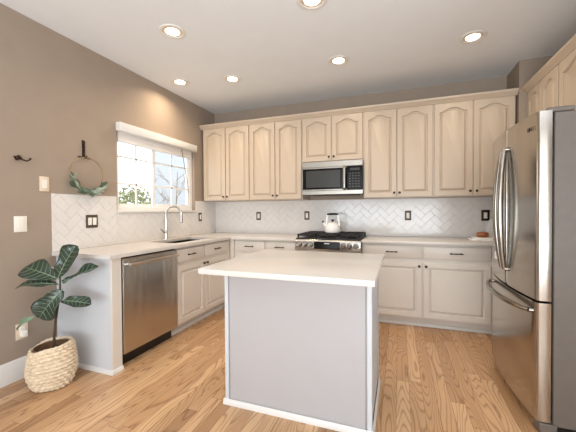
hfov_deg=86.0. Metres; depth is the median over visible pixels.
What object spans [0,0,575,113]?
ceiling
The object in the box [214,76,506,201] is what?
wall
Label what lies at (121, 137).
shade
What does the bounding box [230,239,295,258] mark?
base cabinet
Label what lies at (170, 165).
grille
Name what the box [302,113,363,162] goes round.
upper cabinet
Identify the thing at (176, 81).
recessed light
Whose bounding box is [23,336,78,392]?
basket
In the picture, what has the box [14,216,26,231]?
light switch
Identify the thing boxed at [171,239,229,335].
base cabinet
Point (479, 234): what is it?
wooden bowl
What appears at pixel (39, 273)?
fiddle leaf fig
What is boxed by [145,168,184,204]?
bare tree
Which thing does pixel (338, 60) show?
recessed light
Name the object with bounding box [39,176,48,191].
light switch
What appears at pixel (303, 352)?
kitchen island
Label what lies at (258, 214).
outlet
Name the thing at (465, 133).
upper cabinet
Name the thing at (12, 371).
baseboard
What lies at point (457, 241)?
countertop
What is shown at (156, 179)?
bare tree
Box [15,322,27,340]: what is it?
outlet
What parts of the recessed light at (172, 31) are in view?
bulb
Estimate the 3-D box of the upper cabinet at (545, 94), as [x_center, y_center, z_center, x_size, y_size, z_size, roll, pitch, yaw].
[2.405,-0.939,2.711,0.363,0.584,0.642,0,1,20]
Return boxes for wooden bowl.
[476,232,488,237]
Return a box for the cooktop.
[296,235,366,240]
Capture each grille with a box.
[118,146,150,203]
[154,155,186,204]
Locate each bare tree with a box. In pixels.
[128,179,174,200]
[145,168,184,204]
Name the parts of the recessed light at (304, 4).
bulb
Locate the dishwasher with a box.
[121,249,179,363]
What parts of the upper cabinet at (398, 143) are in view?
door, door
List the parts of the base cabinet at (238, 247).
drawer, drawer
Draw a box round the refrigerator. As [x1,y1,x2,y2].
[486,105,575,431]
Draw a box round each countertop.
[52,232,300,259]
[198,249,383,286]
[361,236,492,246]
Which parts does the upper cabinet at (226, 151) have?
door, door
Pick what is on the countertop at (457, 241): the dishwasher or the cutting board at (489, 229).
the cutting board at (489, 229)
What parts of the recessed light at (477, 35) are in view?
bulb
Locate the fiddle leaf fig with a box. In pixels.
[15,244,97,347]
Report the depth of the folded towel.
3.20 m
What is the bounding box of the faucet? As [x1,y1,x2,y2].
[160,206,182,238]
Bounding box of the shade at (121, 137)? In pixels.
[116,131,191,156]
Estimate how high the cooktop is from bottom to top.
0.026 m
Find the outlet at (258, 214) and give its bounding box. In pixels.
[256,212,260,219]
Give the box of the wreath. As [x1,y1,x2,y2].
[69,157,107,196]
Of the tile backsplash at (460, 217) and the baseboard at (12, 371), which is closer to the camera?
the baseboard at (12, 371)
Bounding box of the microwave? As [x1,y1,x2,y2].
[302,159,363,195]
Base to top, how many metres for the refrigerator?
1.792 m
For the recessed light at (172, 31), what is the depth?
2.54 m
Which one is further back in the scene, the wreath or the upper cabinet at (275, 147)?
the upper cabinet at (275, 147)
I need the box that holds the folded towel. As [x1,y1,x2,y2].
[471,237,492,239]
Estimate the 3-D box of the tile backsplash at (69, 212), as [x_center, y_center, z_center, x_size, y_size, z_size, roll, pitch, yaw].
[-1.516,0.040,3.630,0.008,0.478,2.378,0,1,20]
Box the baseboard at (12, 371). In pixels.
[0,355,26,387]
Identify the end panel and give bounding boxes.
[56,256,123,375]
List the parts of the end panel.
shoe molding, post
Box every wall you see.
[0,3,213,364]
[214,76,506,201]
[507,56,552,123]
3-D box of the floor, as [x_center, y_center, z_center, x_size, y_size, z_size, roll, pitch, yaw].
[0.639,1.254,0.716,6.360,0.060,6.760,0,1,20]
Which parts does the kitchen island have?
corner post, shoe molding, corner post, panel, post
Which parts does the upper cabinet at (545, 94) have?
door, door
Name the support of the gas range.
on the floor
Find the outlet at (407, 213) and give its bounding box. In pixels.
[405,211,410,219]
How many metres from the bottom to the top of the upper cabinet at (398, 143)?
1.030 m
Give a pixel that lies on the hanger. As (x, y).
(82, 141)
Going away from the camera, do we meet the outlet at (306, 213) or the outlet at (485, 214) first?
the outlet at (485, 214)
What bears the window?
in the wall at (57, 93)
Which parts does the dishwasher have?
toe panel, handle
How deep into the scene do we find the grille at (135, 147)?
3.42 m
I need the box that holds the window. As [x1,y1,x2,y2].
[117,142,191,209]
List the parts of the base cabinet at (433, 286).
drawer, door, shoe molding, drawer, door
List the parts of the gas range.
control panel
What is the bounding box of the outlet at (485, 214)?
[481,210,489,220]
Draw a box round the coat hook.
[13,155,31,161]
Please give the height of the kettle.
0.244 m
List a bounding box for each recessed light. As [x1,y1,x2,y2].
[159,24,185,38]
[170,78,189,85]
[223,75,241,82]
[297,0,326,9]
[328,55,348,65]
[459,30,487,43]
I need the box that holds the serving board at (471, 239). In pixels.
[468,238,492,241]
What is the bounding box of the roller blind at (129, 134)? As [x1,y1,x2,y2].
[116,122,196,192]
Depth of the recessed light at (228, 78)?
3.46 m
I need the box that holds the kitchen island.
[223,275,379,431]
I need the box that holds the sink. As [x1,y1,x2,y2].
[165,239,199,242]
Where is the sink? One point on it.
(180, 241)
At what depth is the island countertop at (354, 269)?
1.77 m
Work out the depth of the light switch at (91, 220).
2.82 m
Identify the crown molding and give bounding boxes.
[199,88,518,129]
[522,34,575,92]
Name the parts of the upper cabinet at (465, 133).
door, door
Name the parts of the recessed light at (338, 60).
bulb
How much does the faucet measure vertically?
0.397 m
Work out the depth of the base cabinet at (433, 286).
3.17 m
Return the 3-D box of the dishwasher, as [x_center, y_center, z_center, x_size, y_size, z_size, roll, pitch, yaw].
[-1.437,0.768,2.817,0.648,0.872,0.630,0,1,20]
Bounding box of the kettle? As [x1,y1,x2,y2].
[322,213,340,232]
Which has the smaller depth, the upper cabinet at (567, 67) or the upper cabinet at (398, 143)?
the upper cabinet at (567, 67)
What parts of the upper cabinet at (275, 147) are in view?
door, door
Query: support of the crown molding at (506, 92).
attached to the upper cabinet at (226, 151)
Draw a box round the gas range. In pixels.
[295,231,366,252]
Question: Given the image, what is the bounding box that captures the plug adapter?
[20,330,27,336]
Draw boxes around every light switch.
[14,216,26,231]
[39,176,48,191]
[86,215,97,227]
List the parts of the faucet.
spout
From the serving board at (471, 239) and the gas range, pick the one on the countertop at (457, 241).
the serving board at (471, 239)
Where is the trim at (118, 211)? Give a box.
[117,210,195,212]
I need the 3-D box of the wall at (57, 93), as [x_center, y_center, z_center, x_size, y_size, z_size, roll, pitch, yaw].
[-2.282,-0.137,1.740,0.150,2.726,6.750,0,1,20]
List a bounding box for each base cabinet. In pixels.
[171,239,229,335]
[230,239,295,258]
[362,243,492,333]
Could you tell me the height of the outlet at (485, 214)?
0.125 m
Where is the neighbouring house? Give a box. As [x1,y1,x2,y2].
[155,151,184,204]
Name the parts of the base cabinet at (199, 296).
drawer, door, shoe molding, drawer, door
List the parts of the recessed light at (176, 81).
bulb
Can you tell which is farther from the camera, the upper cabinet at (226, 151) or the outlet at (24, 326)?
the upper cabinet at (226, 151)
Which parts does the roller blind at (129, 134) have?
rail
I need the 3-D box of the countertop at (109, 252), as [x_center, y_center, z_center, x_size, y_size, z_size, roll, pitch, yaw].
[-0.807,0.293,3.377,1.511,0.030,2.380,0,1,20]
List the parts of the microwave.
door trim, door, vent trim, trim, handle, control panel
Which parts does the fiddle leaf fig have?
stem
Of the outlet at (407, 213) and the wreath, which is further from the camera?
the outlet at (407, 213)
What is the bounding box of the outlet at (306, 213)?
[304,211,308,219]
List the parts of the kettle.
handle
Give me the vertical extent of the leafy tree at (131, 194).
2.149 m
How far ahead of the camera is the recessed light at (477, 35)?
2.65 m
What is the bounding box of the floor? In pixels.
[0,307,538,431]
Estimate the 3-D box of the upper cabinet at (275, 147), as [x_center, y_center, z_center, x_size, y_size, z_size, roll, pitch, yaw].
[-0.120,-0.723,4.172,0.741,1.030,0.366,0,1,20]
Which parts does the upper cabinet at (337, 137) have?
door, door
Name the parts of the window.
sash, sash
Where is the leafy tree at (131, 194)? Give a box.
[118,185,150,203]
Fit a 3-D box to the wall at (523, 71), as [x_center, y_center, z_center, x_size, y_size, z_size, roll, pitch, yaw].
[2.600,-0.190,3.284,0.410,2.726,0.533,0,1,20]
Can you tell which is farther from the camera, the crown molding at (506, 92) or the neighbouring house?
the neighbouring house
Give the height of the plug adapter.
0.044 m
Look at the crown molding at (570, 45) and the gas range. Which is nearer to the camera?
the crown molding at (570, 45)
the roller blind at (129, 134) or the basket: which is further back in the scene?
the roller blind at (129, 134)
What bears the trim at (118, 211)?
attached to the wall at (57, 93)
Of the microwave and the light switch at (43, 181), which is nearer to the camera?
the light switch at (43, 181)
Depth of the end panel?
2.41 m
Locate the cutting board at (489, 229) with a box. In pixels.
[486,219,492,236]
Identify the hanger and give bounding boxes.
[78,140,88,158]
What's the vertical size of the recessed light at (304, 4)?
0.010 m
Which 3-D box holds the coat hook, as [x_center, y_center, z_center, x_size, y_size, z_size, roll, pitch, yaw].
[-1.976,-0.427,2.289,0.052,0.047,0.119,0,1,20]
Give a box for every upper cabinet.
[203,125,251,201]
[250,119,308,200]
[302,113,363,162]
[363,105,432,198]
[432,95,515,197]
[527,64,558,116]
[559,49,575,109]
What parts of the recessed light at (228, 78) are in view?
bulb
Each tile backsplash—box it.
[51,193,215,251]
[215,197,492,237]
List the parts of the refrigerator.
handle, door, handle, freezer drawer, door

